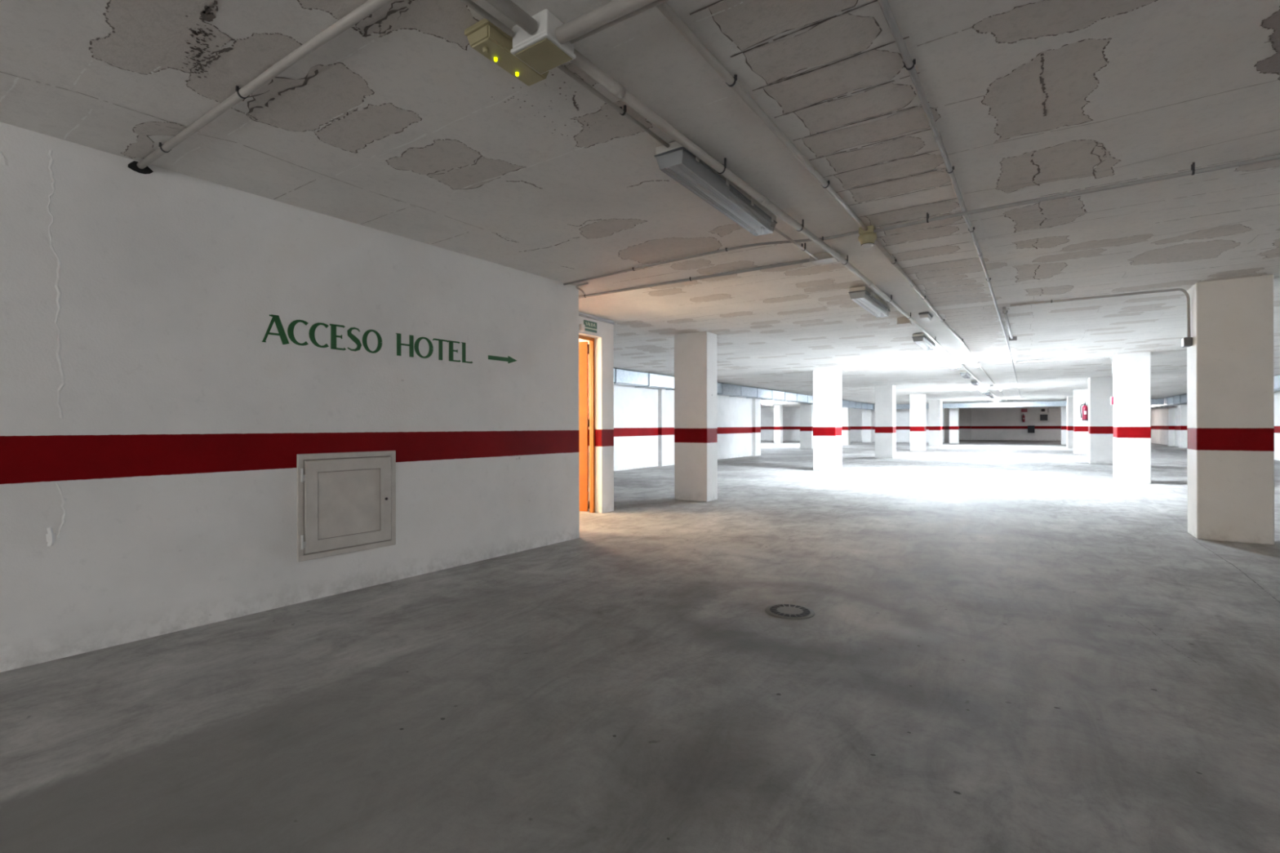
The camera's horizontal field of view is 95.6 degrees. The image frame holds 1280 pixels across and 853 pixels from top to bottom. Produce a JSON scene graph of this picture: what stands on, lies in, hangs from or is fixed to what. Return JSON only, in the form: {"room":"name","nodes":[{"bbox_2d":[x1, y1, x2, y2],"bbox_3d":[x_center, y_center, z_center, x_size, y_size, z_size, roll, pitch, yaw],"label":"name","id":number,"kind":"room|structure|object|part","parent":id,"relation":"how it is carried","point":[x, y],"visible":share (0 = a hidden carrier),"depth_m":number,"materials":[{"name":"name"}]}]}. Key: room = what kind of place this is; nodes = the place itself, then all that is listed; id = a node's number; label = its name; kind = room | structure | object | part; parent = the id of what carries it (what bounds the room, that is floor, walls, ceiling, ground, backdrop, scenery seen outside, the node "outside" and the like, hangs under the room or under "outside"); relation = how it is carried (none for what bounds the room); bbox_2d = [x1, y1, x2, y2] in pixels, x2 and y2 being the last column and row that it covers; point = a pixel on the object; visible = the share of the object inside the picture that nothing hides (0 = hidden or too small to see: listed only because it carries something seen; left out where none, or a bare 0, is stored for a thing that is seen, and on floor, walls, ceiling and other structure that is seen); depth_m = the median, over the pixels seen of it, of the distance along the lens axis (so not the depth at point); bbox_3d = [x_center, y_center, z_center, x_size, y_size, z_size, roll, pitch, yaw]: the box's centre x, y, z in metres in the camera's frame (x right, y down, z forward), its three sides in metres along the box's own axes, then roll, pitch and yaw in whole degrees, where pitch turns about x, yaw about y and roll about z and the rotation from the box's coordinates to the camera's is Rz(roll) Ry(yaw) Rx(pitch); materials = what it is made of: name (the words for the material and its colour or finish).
{"room":"parking garage","nodes":[
{"label":"parking garage","id":0,"kind":"room"},
{"bbox_2d":[0,121,579,672],"bbox_3d":[-4.055,-0.137,1.742,0.840,2.600,10.910,0,0,34],"label":"wall","id":1,"kind":"structure","parent":0,"point":[152,437],"depth_m":3.45,"materials":[{"name":"white paint"}]},
{"bbox_2d":[127,160,153,173],"bbox_3d":[-2.714,-1.406,3.154,0.003,0.058,0.110,0,0,34],"label":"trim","id":2,"kind":"structure","parent":1,"relation":"attached to","point":[133,165],"depth_m":3.14,"materials":[{"name":"black plastic"}]},
{"bbox_2d":[296,450,395,561],"bbox_3d":[-2.031,0.533,4.065,0.039,0.704,0.690,0,0,36],"label":"access hatch","id":3,"kind":"object","parent":1,"relation":"attached to","point":[346,501],"visible":1,"depth_m":4.03,"materials":[{"name":"beige paint"}]},
{"bbox_3d":[-2.035,0.533,4.068,0.010,0.616,0.604,0,0,36],"label":"hatch door","id":4,"kind":"part","parent":3,"relation":"part of","materials":[{"name":"beige paint"}]},
{"bbox_3d":[-2.031,0.533,4.065,0.001,0.446,0.434,0,0,36],"label":"recessed panel","id":5,"kind":"part","parent":3,"relation":"part of","materials":[{"name":"beige paint"}]},
{"bbox_2d":[262,314,472,363],"bbox_3d":[-1.893,-0.619,4.280,0.001,0.185,1.608,0,0,36],"label":"lettering","id":6,"kind":"object","parent":1,"relation":"attached to","point":[276,318],"depth_m":4.12,"materials":[{"name":"green paint"}]},
{"bbox_2d":[488,355,516,363],"bbox_3d":[-1.226,-0.604,5.195,0.001,0.070,0.335,0,0,36],"label":"painted arrow","id":7,"kind":"object","parent":1,"relation":"attached to","point":[508,359],"visible":1,"depth_m":5.19,"materials":[{"name":"green paint"}]},
{"bbox_2d":[578,338,589,510],"bbox_3d":[-2.225,-0.141,9.086,4.015,2.600,0.150,0,0,34],"label":"door frame","id":8,"kind":"structure","parent":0,"point":[580,340],"depth_m":7.98,"materials":[{"name":"orange wood"}]},
{"bbox_2d":[578,311,613,513],"bbox_3d":[-0.962,-0.145,7.282,0.280,2.600,1.750,0,0,34],"label":"wall","id":9,"kind":"structure","parent":0,"point":[604,336],"depth_m":7.77,"materials":[{"name":"white paint"}]},
{"bbox_2d":[579,324,584,331],"bbox_3d":[-0.733,-1.250,7.335,0.044,0.090,0.075,0,0,34],"label":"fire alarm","id":10,"kind":"object","parent":9,"relation":"attached to","point":[581,326],"visible":1,"depth_m":7.31,"materials":[{"name":"white plastic"}]},
{"bbox_2d":[578,335,595,512],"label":"door","id":11,"kind":"structure","parent":9,"relation":"in","point":[584,348],"depth_m":7.80,"materials":[{"name":"brown wood"}]},
{"bbox_2d":[583,320,596,333],"bbox_3d":[-0.641,-1.295,7.507,0.006,0.136,0.270,0,0,34],"label":"exit sign","id":12,"kind":"object","parent":9,"relation":"attached to","point":[589,326],"visible":1,"depth_m":7.51,"materials":[{"name":"green plastic"}]},
{"bbox_2d":[578,313,614,324],"bbox_3d":[-0.823,-1.405,7.206,0.028,0.027,1.680,0,0,34],"label":"conduit","id":13,"kind":"object","parent":9,"relation":"attached to","point":[580,314],"visible":0.34,"depth_m":7.57,"materials":[{"name":"metal"}]},
{"bbox_2d":[0,440,1279,852],"bbox_3d":[8.245,1.282,23.442,26.900,0.301,60.650,0,0,34],"label":"floor","id":14,"kind":"structure","parent":0,"point":[1007,646],"depth_m":2.50,"materials":[{"name":"concrete"}]},
{"bbox_2d":[657,388,674,466],"bbox_3d":[0.774,-0.149,17.093,0.120,2.600,0.700,0,0,34],"label":"wall pier","id":15,"kind":"object","parent":14,"relation":"on","point":[665,397],"visible":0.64,"depth_m":16.95,"materials":[{"name":"white paint"}]},
{"bbox_2d":[674,331,717,502],"bbox_3d":[0.878,-0.149,9.139,0.580,2.600,0.360,0,0,34],"label":"pillar","id":16,"kind":"structure","parent":14,"relation":"on","point":[695,390],"depth_m":8.98,"materials":[{"name":"white paint"}]},
{"bbox_2d":[752,398,760,455],"bbox_3d":[4.588,-0.159,22.813,0.120,2.600,0.550,0,0,34],"label":"wall pier","id":17,"kind":"object","parent":14,"relation":"on","point":[756,402],"visible":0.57,"depth_m":22.64,"materials":[{"name":"white paint"}]},
{"bbox_2d":[773,404,782,443],"bbox_3d":[9.596,-0.171,40.207,0.450,2.600,0.550,0,0,34],"label":"pillar","id":18,"kind":"structure","parent":14,"relation":"on","point":[778,409],"depth_m":39.99,"materials":[{"name":"white paint"}]},
{"bbox_2d":[764,604,814,619],"bbox_3d":[0.931,1.147,3.606,0.300,0.007,0.300,0,0,34],"label":"floor drain","id":19,"kind":"object","parent":14,"relation":"on","point":[790,611],"visible":1,"depth_m":3.58,"materials":[{"name":"metal"}]},
{"bbox_2d":[800,403,813,448],"bbox_3d":[8.492,-0.168,29.405,0.600,2.600,0.550,0,0,34],"label":"pillar","id":20,"kind":"structure","parent":14,"relation":"on","point":[806,409],"depth_m":29.17,"materials":[{"name":"white paint"}]},
{"bbox_2d":[813,368,841,471],"bbox_3d":[4.906,-0.159,15.178,0.580,2.600,0.620,0,0,34],"label":"pillar","id":21,"kind":"structure","parent":14,"relation":"on","point":[827,384],"depth_m":14.93,"materials":[{"name":"white paint"}]},
{"bbox_2d":[841,407,850,444],"bbox_3d":[12.431,-0.178,35.311,0.600,2.600,0.550,0,0,34],"label":"pillar","id":22,"kind":"structure","parent":14,"relation":"on","point":[846,412],"depth_m":35.03,"materials":[{"name":"white paint"}]},
{"bbox_2d":[862,408,872,442],"bbox_3d":[15.940,-0.187,40.664,0.600,2.600,0.550,0,0,34],"label":"pillar","id":23,"kind":"structure","parent":14,"relation":"on","point":[867,415],"depth_m":40.43,"materials":[{"name":"white paint"}]},
{"bbox_2d":[875,385,896,458],"bbox_3d":[8.870,-0.169,20.961,0.600,2.600,0.620,0,0,34],"label":"pillar","id":24,"kind":"structure","parent":14,"relation":"on","point":[885,395],"depth_m":20.70,"materials":[{"name":"white paint"}]},
{"bbox_2d":[909,394,926,451],"bbox_3d":[12.835,-0.179,26.779,0.600,2.600,0.600,0,0,34],"label":"pillar","id":25,"kind":"structure","parent":14,"relation":"on","point":[917,402],"depth_m":26.52,"materials":[{"name":"white paint"}]},
{"bbox_2d":[928,400,942,446],"bbox_3d":[16.635,-0.189,32.658,0.600,2.600,0.600,0,0,34],"label":"pillar","id":26,"kind":"structure","parent":14,"relation":"on","point":[935,406],"depth_m":32.41,"materials":[{"name":"white paint"}]},
{"bbox_2d":[949,408,959,443],"bbox_3d":[20.524,-0.198,37.877,0.520,2.600,0.600,0,0,34],"label":"pillar","id":27,"kind":"structure","parent":14,"relation":"on","point":[953,413],"depth_m":37.65,"materials":[{"name":"white paint"}]},
{"bbox_2d":[959,408,971,439],"bbox_3d":[26.377,-0.213,47.076,0.850,2.600,0.400,0,0,34],"label":"wall pier","id":28,"kind":"object","parent":14,"relation":"on","point":[965,414],"visible":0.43,"depth_m":46.89,"materials":[{"name":"white paint"}]},
{"bbox_2d":[1060,406,1066,444],"bbox_3d":[25.620,-0.211,34.839,0.530,2.600,0.600,0,0,34],"label":"pillar","id":29,"kind":"structure","parent":14,"relation":"on","point":[1063,409],"depth_m":34.66,"materials":[{"name":"white paint"}]},
{"bbox_2d":[1066,396,1073,448],"bbox_3d":[21.868,-0.202,29.258,0.520,2.600,0.750,0,0,34],"label":"pillar","id":30,"kind":"structure","parent":14,"relation":"on","point":[1069,399],"depth_m":29.03,"materials":[{"name":"white paint"}]},
{"bbox_2d":[1073,389,1088,454],"bbox_3d":[17.841,-0.192,23.391,0.550,2.600,0.620,0,0,34],"label":"pillar","id":31,"kind":"structure","parent":14,"relation":"on","point":[1080,396],"depth_m":23.18,"materials":[{"name":"white paint"}]},
{"bbox_2d":[1080,403,1088,420],"bbox_3d":[17.647,-0.599,23.016,0.246,0.719,0.198,0,0,-17],"label":"fire extinguisher","id":32,"kind":"object","parent":31,"relation":"attached to","point":[1085,409],"visible":1,"depth_m":22.95,"materials":[{"name":"red metal"}]},
{"bbox_2d":[1088,376,1113,464],"bbox_3d":[13.921,-0.182,17.532,0.550,2.600,0.620,0,0,34],"label":"pillar","id":33,"kind":"structure","parent":14,"relation":"on","point":[1100,389],"depth_m":17.29,"materials":[{"name":"white paint"}]},
{"bbox_2d":[1112,351,1151,484],"bbox_3d":[9.989,-0.172,11.788,0.520,2.600,0.620,0,0,34],"label":"pillar","id":34,"kind":"structure","parent":14,"relation":"on","point":[1131,376],"depth_m":11.54,"materials":[{"name":"white paint"}]},
{"bbox_2d":[1110,396,1113,404],"bbox_3d":[9.922,-0.542,12.193,0.032,0.160,0.200,0,0,34],"label":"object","id":35,"kind":"object","parent":34,"relation":"attached to","point":[1111,397],"visible":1,"depth_m":12.14,"materials":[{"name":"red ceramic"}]},
{"bbox_2d":[1167,405,1174,445],"bbox_3d":[29.550,-0.221,32.278,0.250,2.600,0.500,0,0,34],"label":"wall pier","id":36,"kind":"object","parent":14,"relation":"on","point":[1171,409],"visible":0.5,"depth_m":32.09,"materials":[{"name":"white paint"}]},
{"bbox_2d":[1178,404,1186,448],"bbox_3d":[27.885,-0.217,29.783,0.250,2.600,0.500,0,0,34],"label":"wall pier","id":37,"kind":"object","parent":14,"relation":"on","point":[1183,407],"visible":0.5,"depth_m":29.60,"materials":[{"name":"white paint"}]},
{"bbox_2d":[1186,274,1274,545],"bbox_3d":[5.974,-0.162,5.890,0.545,2.600,0.430,0,0,34],"label":"pillar","id":38,"kind":"structure","parent":14,"relation":"on","point":[1230,358],"depth_m":5.72,"materials":[{"name":"white paint"}]},
{"bbox_2d":[1181,337,1192,346],"bbox_3d":[5.718,-0.881,6.065,0.068,0.090,0.120,0,0,34],"label":"junction box","id":39,"kind":"object","parent":38,"relation":"attached to","point":[1186,341],"visible":1,"depth_m":6.02,"materials":[{"name":"grey plastic"}]},
{"bbox_2d":[0,0,1279,408],"bbox_3d":[8.237,-1.616,23.442,26.900,0.304,60.650,0,0,34],"label":"ceiling","id":40,"kind":"structure","parent":0,"point":[395,124],"depth_m":3.00,"materials":[{"name":"concrete"}]},
{"bbox_2d":[137,0,391,168],"bbox_3d":[-1.733,-1.416,2.498,2.330,0.040,0.056,0,0,34],"label":"conduit","id":41,"kind":"object","parent":40,"relation":"attached to","point":[370,6],"visible":1,"depth_m":2.30,"materials":[{"name":"grey plastic"}]},
{"bbox_2d":[460,0,514,36],"bbox_3d":[-0.828,-1.405,1.557,0.020,0.020,1.276,0,0,35],"label":"conduit","id":42,"kind":"object","parent":40,"relation":"attached to","point":[470,3],"visible":1,"depth_m":1.98,"materials":[{"name":"grey plastic"}]},
{"bbox_2d":[464,17,548,85],"bbox_3d":[-0.495,-1.405,2.209,0.130,0.080,0.330,0,0,34],"label":"emergency light","id":43,"kind":"object","parent":40,"relation":"attached to","point":[484,37],"visible":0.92,"depth_m":2.13,"materials":[{"name":"plastic"}]},
{"bbox_3d":[-0.495,-1.434,2.209,0.130,0.022,0.330,0,0,34],"label":"plate","id":44,"kind":"part","parent":43,"relation":"part of","materials":[{"name":"plastic"}]},
{"bbox_2d":[485,0,537,34],"bbox_3d":[-0.737,-1.391,1.496,0.048,0.047,1.275,0,0,35],"label":"conduit","id":45,"kind":"object","parent":40,"relation":"attached to","point":[508,8],"visible":1,"depth_m":1.94,"materials":[{"name":"grey plastic"}]},
{"bbox_2d":[510,8,575,74],"bbox_3d":[-0.348,-1.393,2.112,0.179,0.105,0.169,0,0,34],"label":"junction box","id":46,"kind":"object","parent":40,"relation":"attached to","point":[541,51],"visible":0.94,"depth_m":2.07,"materials":[{"name":"white plastic"}]},
{"bbox_3d":[-0.351,-1.343,2.107,0.160,0.006,0.140,0,0,34],"label":"lid","id":47,"kind":"part","parent":46,"relation":"part of","materials":[{"name":"beige plastic"}]},
{"bbox_2d":[575,282,588,294],"bbox_3d":[-0.608,-1.423,5.984,0.122,0.018,0.496,0,0,-9],"label":"conduit","id":48,"kind":"object","parent":40,"relation":"attached to","point":[584,283],"visible":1,"depth_m":5.86,"materials":[{"name":"metal"}]},
{"bbox_2d":[555,0,656,44],"bbox_3d":[1.540,-1.399,0.841,4.365,0.092,0.074,0,0,34],"label":"conduit","id":49,"kind":"object","parent":40,"relation":"attached to","point":[612,10],"visible":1,"depth_m":1.94,"materials":[{"name":"grey plastic"}]},
{"bbox_2d":[557,64,669,147],"bbox_3d":[-0.105,-1.421,2.568,0.033,0.040,0.860,0,0,34],"label":"conduit","id":50,"kind":"object","parent":40,"relation":"attached to","point":[623,112],"visible":0.87,"depth_m":2.54,"materials":[{"name":"grey plastic"}]},
{"bbox_2d":[569,0,668,44],"bbox_3d":[1.574,-1.397,0.892,4.365,0.020,0.045,0,0,34],"label":"conduit","id":51,"kind":"object","parent":40,"relation":"attached to","point":[656,2],"visible":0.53,"depth_m":1.97,"materials":[{"name":"grey plastic"}]},
{"bbox_2d":[578,258,809,298],"bbox_3d":[0.187,-1.424,5.811,3.070,0.035,0.043,0,0,33],"label":"conduit","id":52,"kind":"object","parent":40,"relation":"attached to","point":[806,260],"visible":0.81,"depth_m":5.54,"materials":[{"name":"metal"}]},
{"bbox_2d":[563,230,858,285],"bbox_3d":[0.394,-1.429,4.993,2.842,0.026,0.197,0,0,34],"label":"conduit","id":53,"kind":"object","parent":40,"relation":"attached to","point":[822,238],"visible":0.88,"depth_m":4.74,"materials":[{"name":"metal"}]},
{"bbox_2d":[653,141,777,235],"bbox_3d":[0.505,-1.384,3.465,0.187,0.127,1.300,0,0,34],"label":"fluorescent light","id":54,"kind":"object","parent":40,"relation":"attached to","point":[675,161],"visible":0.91,"depth_m":3.33,"materials":[{"name":"white plastic"}]},
{"bbox_2d":[668,152,770,226],"bbox_3d":[0.505,-1.379,3.465,0.110,0.010,1.230,0,0,34],"label":"fluorescent light fixture","id":55,"kind":"object","parent":54,"relation":"on","point":[685,157],"depth_m":3.36,"materials":[{"name":"white plastic"}]},
{"bbox_2d":[613,368,875,410],"bbox_3d":[6.812,-1.266,25.745,0.474,0.367,36.400,0,0,34],"label":"ventilation duct","id":56,"kind":"object","parent":40,"relation":"hanging from","point":[622,377],"visible":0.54,"depth_m":19.86,"materials":[{"name":"metal"}]},
{"bbox_2d":[655,1,867,231],"bbox_3d":[-0.185,-1.421,1.552,0.063,0.038,6.381,0,0,34],"label":"conduit","id":57,"kind":"object","parent":40,"relation":"attached to","point":[664,7],"visible":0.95,"depth_m":2.48,"materials":[{"name":"grey plastic"}]},
{"bbox_2d":[762,402,772,404],"bbox_3d":[7.793,-1.402,35.481,0.187,0.127,1.300,0,0,34],"label":"fluorescent light","id":58,"kind":"object","parent":40,"relation":"attached to","point":[764,403],"visible":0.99,"depth_m":35.28,"materials":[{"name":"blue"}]},
{"bbox_2d":[570,48,1000,401],"bbox_3d":[10.171,-1.428,17.644,0.214,0.076,37.351,0,0,34],"label":"conduit","id":59,"kind":"object","parent":40,"relation":"attached to","point":[612,86],"visible":0.98,"depth_m":3.04,"materials":[{"name":"grey plastic"}]},
{"bbox_2d":[773,226,817,259],"bbox_3d":[1.182,-1.415,4.414,0.033,0.059,1.021,0,0,35],"label":"conduit","id":60,"kind":"object","parent":40,"relation":"attached to","point":[777,230],"visible":0.87,"depth_m":4.44,"materials":[{"name":"grey plastic"}]},
{"bbox_2d":[808,252,839,266],"bbox_3d":[1.556,-1.420,4.898,0.206,0.059,0.166,0,0,34],"label":"junction box","id":61,"kind":"object","parent":40,"relation":"attached to","point":[824,258],"visible":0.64,"depth_m":4.86,"materials":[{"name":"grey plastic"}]},
{"bbox_2d":[857,225,876,248],"bbox_3d":[1.659,-1.380,4.228,0.127,0.134,0.127,0,0,34],"label":"smoke detector","id":62,"kind":"object","parent":40,"relation":"attached to","point":[867,238],"visible":0.98,"depth_m":4.19,"materials":[{"name":"plastic"}]},
{"bbox_2d":[848,285,890,317],"bbox_3d":[2.596,-1.389,6.518,0.187,0.127,1.300,0,0,34],"label":"fluorescent light","id":63,"kind":"object","parent":40,"relation":"attached to","point":[863,296],"visible":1,"depth_m":6.34,"materials":[{"name":"white plastic"}]},
{"bbox_2d":[852,292,887,312],"bbox_3d":[2.596,-1.384,6.518,0.110,0.010,1.230,0,0,34],"label":"fluorescent light fixture","id":64,"kind":"object","parent":63,"relation":"on","point":[876,306],"depth_m":6.43,"materials":[{"name":"white plastic"}]},
{"bbox_2d":[896,316,911,325],"bbox_3d":[3.538,-1.410,7.765,0.161,0.089,0.156,0,0,34],"label":"junction box","id":65,"kind":"object","parent":40,"relation":"attached to","point":[904,321],"visible":0.92,"depth_m":7.71,"materials":[{"name":"grey plastic"}]},
{"bbox_3d":[3.538,-1.375,7.765,0.161,0.018,0.156,0,0,34],"label":"lid","id":66,"kind":"part","parent":65,"relation":"part of","materials":[{"name":"grey plastic"}]},
{"bbox_2d":[911,333,935,350],"bbox_3d":[4.688,-1.394,9.570,0.187,0.127,1.300,0,0,34],"label":"fluorescent light","id":67,"kind":"object","parent":40,"relation":"attached to","point":[922,340],"visible":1,"depth_m":9.27,"materials":[{"name":"white plastic"}]},
{"bbox_2d":[916,337,933,346],"bbox_3d":[4.688,-1.389,9.570,0.110,0.010,1.230,0,0,34],"label":"fluorescent light fixture","id":68,"kind":"object","parent":67,"relation":"on","point":[926,340],"depth_m":9.36,"materials":[{"name":"white plastic"}]},
{"bbox_2d":[918,311,932,321],"bbox_3d":[3.706,-1.421,7.527,0.120,0.069,0.340,0,0,34],"label":"emergency light","id":69,"kind":"object","parent":40,"relation":"attached to","point":[926,316],"visible":1,"depth_m":7.41,"materials":[{"name":"grey plastic"}]},
{"bbox_3d":[3.706,-1.444,7.527,0.120,0.024,0.340,0,0,34],"label":"plate","id":70,"kind":"part","parent":69,"relation":"part of","materials":[{"name":"grey plastic"}]},
{"bbox_2d":[874,239,977,363],"bbox_3d":[4.674,-1.433,8.678,0.084,0.038,10.630,0,0,34],"label":"conduit","id":71,"kind":"object","parent":40,"relation":"attached to","point":[877,242],"visible":0.99,"depth_m":5.91,"materials":[{"name":"grey plastic"}]},
{"bbox_2d":[877,0,1022,399],"bbox_3d":[9.746,-1.449,15.133,0.116,0.033,40.001,0,0,34],"label":"conduit","id":72,"kind":"object","parent":40,"relation":"attached to","point":[908,64],"visible":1,"depth_m":2.69,"materials":[{"name":"metal"}]},
{"bbox_2d":[942,356,958,368],"bbox_3d":[6.763,-1.399,12.633,0.187,0.127,1.300,0,0,34],"label":"fluorescent light","id":73,"kind":"object","parent":40,"relation":"attached to","point":[949,362],"visible":0.85,"depth_m":12.19,"materials":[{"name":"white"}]},
{"bbox_2d":[960,370,970,378],"bbox_3d":[8.816,-1.405,15.712,0.187,0.127,1.300,0,0,34],"label":"fluorescent light","id":74,"kind":"object","parent":40,"relation":"attached to","point":[964,374],"visible":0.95,"depth_m":15.36,"materials":[{"name":"white plastic"}]},
{"bbox_2d":[965,360,973,364],"bbox_3d":[7.382,-1.430,12.984,0.120,0.069,0.340,0,0,34],"label":"emergency light","id":75,"kind":"object","parent":40,"relation":"attached to","point":[971,362],"visible":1,"depth_m":12.87,"materials":[{"name":"white plastic"}]},
{"bbox_2d":[970,380,979,386],"bbox_3d":[10.869,-1.410,18.790,0.187,0.127,1.300,0,0,34],"label":"fluorescent light","id":76,"kind":"object","parent":40,"relation":"attached to","point":[975,383],"visible":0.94,"depth_m":18.40,"materials":[{"name":"white plastic"}]},
{"bbox_2d":[973,361,980,368],"bbox_3d":[7.657,-1.395,13.162,0.127,0.134,0.127,0,0,34],"label":"smoke detector","id":77,"kind":"object","parent":40,"relation":"attached to","point":[976,365],"visible":1,"depth_m":13.12,"materials":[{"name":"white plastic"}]},
{"bbox_2d":[978,386,986,391],"bbox_3d":[12.922,-1.415,21.868,0.187,0.127,1.300,0,0,34],"label":"fluorescent light","id":78,"kind":"object","parent":40,"relation":"attached to","point":[981,388],"visible":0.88,"depth_m":21.38,"materials":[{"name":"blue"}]},
{"bbox_2d":[985,391,991,395],"bbox_3d":[14.975,-1.420,24.946,0.187,0.127,1.300,0,0,34],"label":"fluorescent light","id":79,"kind":"object","parent":40,"relation":"attached to","point":[988,393],"visible":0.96,"depth_m":24.69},
{"bbox_2d":[979,366,1008,400],"bbox_3d":[14.299,-1.459,23.077,0.028,0.027,23.730,0,0,34],"label":"conduit","id":80,"kind":"object","parent":40,"relation":"attached to","point":[980,366],"visible":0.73,"depth_m":18.28,"materials":[{"name":"grey plastic"}]},
{"bbox_2d":[1002,306,1013,338],"bbox_3d":[5.213,-1.433,8.210,0.051,0.042,2.890,0,0,34],"label":"conduit","id":81,"kind":"object","parent":40,"relation":"attached to","point":[1005,311],"visible":1,"depth_m":7.82,"materials":[{"name":"metal"}]},
{"bbox_2d":[1008,336,1017,341],"bbox_3d":[6.060,-1.428,9.425,0.110,0.061,0.060,0,0,34],"label":"bracket","id":82,"kind":"object","parent":40,"relation":"attached to","point":[1015,338],"visible":0.94,"depth_m":9.39,"materials":[{"name":"metal"}]},
{"bbox_2d":[895,398,1164,409],"bbox_3d":[21.678,-1.285,34.582,14.300,0.332,0.444,0,0,34],"label":"ventilation duct","id":83,"kind":"object","parent":40,"relation":"hanging from","point":[1158,401],"visible":0.61,"depth_m":34.32,"materials":[{"name":"metal"}]},
{"bbox_2d":[1015,356,1113,374],"bbox_3d":[9.152,-1.265,12.555,1.702,0.390,0.023,0,0,35],"label":"conduit","id":84,"kind":"object","parent":40,"relation":"attached to","point":[1097,357],"visible":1,"depth_m":12.40,"materials":[{"name":"metal"}]},
{"bbox_2d":[873,154,1279,232],"bbox_3d":[4.817,-1.422,2.007,7.606,0.063,0.054,0,0,34],"label":"conduit","id":85,"kind":"object","parent":40,"relation":"attached to","point":[1193,171],"visible":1,"depth_m":3.42,"materials":[{"name":"metal"}]},
{"bbox_2d":[1010,288,1190,337],"bbox_3d":[5.060,-1.192,6.454,1.584,0.524,0.044,0,0,31],"label":"conduit","id":86,"kind":"object","parent":40,"relation":"attached to","point":[1184,291],"visible":1,"depth_m":6.27,"materials":[{"name":"metal"}]},
{"bbox_2d":[1151,375,1279,408],"bbox_3d":[24.514,-1.290,25.452,0.494,0.407,37.555,0,0,34],"label":"ventilation duct","id":87,"kind":"object","parent":40,"relation":"hanging from","point":[1180,399],"visible":0.28,"depth_m":27.96,"materials":[{"name":"metal"}]},
{"bbox_2d":[613,384,752,471],"bbox_3d":[0.315,-0.148,16.738,0.250,2.600,15.400,0,0,34],"label":"wall","id":88,"kind":"structure","parent":0,"point":[635,409],"depth_m":16.40,"materials":[{"name":"white paint"}]},
{"bbox_2d":[760,407,944,443],"bbox_3d":[14.249,-0.183,43.174,15.000,2.600,0.250,0,0,34],"label":"wall","id":89,"kind":"structure","parent":0,"point":[791,415],"depth_m":42.21,"materials":[{"name":"white paint"}]},
{"bbox_2d":[944,408,949,442],"bbox_3d":[23.242,-0.205,43.367,0.250,2.600,10.050,0,0,34],"label":"wall","id":90,"kind":"structure","parent":0,"point":[946,410],"depth_m":39.98,"materials":[{"name":"white paint"}]},
{"bbox_2d":[971,406,1061,440],"bbox_3d":[30.966,-0.224,44.405,11.950,2.600,0.250,0,0,34],"label":"wall","id":91,"kind":"structure","parent":0,"point":[989,423],"depth_m":45.44,"materials":[{"name":"white paint"}]},
{"bbox_2d":[1021,414,1025,422],"bbox_3d":[29.730,-0.664,44.961,0.222,0.649,0.178,0,0,-17],"label":"fire extinguisher","id":92,"kind":"object","parent":91,"relation":"attached to","point":[1023,417],"visible":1,"depth_m":44.91,"materials":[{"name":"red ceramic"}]},
{"bbox_2d":[1021,408,1027,412],"bbox_3d":[29.821,-1.247,45.007,0.400,0.250,0.013,0,0,34],"label":"plate","id":93,"kind":"object","parent":91,"relation":"attached to","point":[1022,410],"visible":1,"depth_m":44.99,"materials":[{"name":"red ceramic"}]},
{"bbox_2d":[1027,425,1034,432],"bbox_3d":[30.117,0.213,44.653,0.440,0.570,0.279,0,0,34],"label":"waste bin","id":94,"kind":"object","parent":91,"relation":"attached to","point":[1030,428],"visible":1,"depth_m":44.54,"materials":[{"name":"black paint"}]},
{"bbox_2d":[1038,412,1049,422],"bbox_3d":[30.825,-0.694,44.276,0.720,0.720,0.120,0,0,34],"label":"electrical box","id":95,"kind":"object","parent":91,"relation":"attached to","point":[1042,417],"visible":1,"depth_m":44.21,"materials":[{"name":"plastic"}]},
{"bbox_2d":[1151,391,1279,460],"bbox_3d":[19.029,-0.195,16.007,0.300,2.600,60.250,0,0,34],"label":"wall","id":96,"kind":"structure","parent":0,"point":[1159,415],"depth_m":33.82,"materials":[{"name":"white paint"}]}
]}

